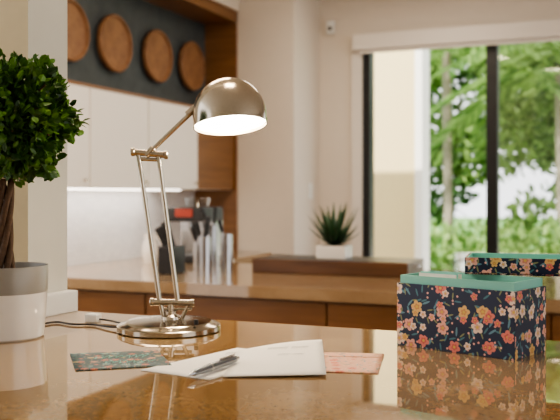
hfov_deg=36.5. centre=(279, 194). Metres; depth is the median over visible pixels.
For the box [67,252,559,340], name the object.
kitchen island
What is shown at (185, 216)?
coffee machine
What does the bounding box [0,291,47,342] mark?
pot
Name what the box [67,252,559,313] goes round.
island countertop
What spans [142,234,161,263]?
ceramic pitcher
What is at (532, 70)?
trees
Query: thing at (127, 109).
upper cabinet
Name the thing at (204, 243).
utensil canister
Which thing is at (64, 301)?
baseboard
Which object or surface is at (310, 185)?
light switch
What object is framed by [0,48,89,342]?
potted topiary
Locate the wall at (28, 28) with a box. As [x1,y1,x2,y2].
[0,0,66,292]
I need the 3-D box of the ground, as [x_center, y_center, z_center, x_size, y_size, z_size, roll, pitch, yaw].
[12.671,1.620,30.741,80.000,0.100,53.501,0,0,22]
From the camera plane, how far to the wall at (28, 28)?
1.77 m
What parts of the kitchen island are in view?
drawer, drawer, drawer, drawer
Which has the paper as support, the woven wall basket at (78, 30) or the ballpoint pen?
the ballpoint pen
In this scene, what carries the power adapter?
on the table
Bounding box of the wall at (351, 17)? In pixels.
[320,0,559,244]
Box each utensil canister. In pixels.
[190,222,205,270]
[194,216,211,275]
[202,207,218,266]
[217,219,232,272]
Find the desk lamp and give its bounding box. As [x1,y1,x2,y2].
[45,77,267,338]
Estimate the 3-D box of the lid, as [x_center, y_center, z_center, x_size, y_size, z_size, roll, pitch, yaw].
[0.440,0.119,1.450,0.235,0.028,0.125,0,0,17]
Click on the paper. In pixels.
(306, 357)
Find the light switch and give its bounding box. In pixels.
[308,183,312,198]
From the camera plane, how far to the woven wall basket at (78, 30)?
4.86 m
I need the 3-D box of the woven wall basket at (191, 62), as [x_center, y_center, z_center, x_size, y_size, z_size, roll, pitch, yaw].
[-0.635,-0.930,6.135,0.038,0.354,0.354,0,0,22]
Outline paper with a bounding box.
[142,339,325,379]
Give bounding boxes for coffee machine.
[168,207,222,262]
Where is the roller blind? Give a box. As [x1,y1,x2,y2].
[353,19,559,53]
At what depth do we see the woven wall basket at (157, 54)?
5.70 m
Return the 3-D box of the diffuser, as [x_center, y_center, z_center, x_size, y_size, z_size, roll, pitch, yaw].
[-0.092,-0.135,1.571,0.132,0.004,0.132,-5,-11,0]
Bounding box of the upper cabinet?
[67,0,236,251]
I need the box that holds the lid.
[465,253,559,276]
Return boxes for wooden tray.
[252,254,423,277]
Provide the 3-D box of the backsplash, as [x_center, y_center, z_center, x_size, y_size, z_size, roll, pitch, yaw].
[-1.434,0.192,4.539,0.012,0.457,4.100,0,0,22]
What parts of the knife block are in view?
knife handle, knife handle, knife handle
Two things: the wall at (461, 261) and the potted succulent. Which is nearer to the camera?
the potted succulent
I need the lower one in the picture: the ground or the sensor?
the ground
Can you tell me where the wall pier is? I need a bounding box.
[237,0,319,254]
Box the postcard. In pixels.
[70,350,170,370]
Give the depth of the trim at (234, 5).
6.18 m
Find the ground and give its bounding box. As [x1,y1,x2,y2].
[429,217,555,269]
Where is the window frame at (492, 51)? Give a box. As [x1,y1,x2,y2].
[486,45,498,252]
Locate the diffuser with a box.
[195,115,265,132]
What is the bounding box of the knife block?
[155,221,184,274]
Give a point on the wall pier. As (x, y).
(278, 41)
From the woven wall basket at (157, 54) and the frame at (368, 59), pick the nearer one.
the woven wall basket at (157, 54)
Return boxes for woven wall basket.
[67,0,89,61]
[97,14,132,71]
[142,29,172,82]
[178,41,204,90]
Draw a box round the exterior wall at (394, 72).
[374,50,414,257]
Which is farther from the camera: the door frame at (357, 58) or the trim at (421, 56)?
the trim at (421, 56)
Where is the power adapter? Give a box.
[85,313,120,323]
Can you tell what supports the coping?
on the wall at (461, 261)
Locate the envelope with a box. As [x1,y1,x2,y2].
[324,352,383,373]
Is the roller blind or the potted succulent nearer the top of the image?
the roller blind
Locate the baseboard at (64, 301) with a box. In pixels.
[46,290,77,316]
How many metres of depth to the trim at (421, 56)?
8.10 m
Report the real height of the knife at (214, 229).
0.351 m
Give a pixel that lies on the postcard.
(125, 359)
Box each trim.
[213,0,239,11]
[415,50,428,269]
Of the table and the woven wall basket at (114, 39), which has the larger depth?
the woven wall basket at (114, 39)
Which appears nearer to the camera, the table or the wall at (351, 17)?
the table
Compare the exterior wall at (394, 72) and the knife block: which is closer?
the knife block
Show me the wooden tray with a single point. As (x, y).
(388, 267)
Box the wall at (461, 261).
[459,259,464,270]
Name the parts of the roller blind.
rail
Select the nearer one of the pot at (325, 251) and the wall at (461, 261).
the pot at (325, 251)
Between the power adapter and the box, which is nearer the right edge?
the box
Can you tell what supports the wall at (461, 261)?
on the patio
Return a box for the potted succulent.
[308,202,361,259]
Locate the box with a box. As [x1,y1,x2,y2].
[397,271,545,360]
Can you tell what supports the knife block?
on the island countertop
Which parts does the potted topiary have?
stem, stem, stem, stem, stem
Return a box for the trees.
[429,41,559,270]
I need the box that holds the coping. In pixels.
[456,253,468,258]
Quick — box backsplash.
[67,190,193,266]
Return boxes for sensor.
[326,21,334,33]
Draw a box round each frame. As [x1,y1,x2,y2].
[352,38,362,256]
[363,53,373,256]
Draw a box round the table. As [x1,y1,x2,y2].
[0,311,559,419]
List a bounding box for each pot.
[0,262,48,295]
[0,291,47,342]
[316,244,351,259]
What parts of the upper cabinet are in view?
door, door, niche panel, door, panel, wood door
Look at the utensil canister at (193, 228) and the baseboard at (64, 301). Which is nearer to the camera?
the baseboard at (64, 301)
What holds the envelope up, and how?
on the table
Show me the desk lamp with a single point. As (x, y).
(226, 106)
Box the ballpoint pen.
[187,354,239,375]
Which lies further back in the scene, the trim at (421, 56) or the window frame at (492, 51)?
the trim at (421, 56)
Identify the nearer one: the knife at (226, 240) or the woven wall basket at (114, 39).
the knife at (226, 240)
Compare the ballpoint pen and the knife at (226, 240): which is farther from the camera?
the knife at (226, 240)

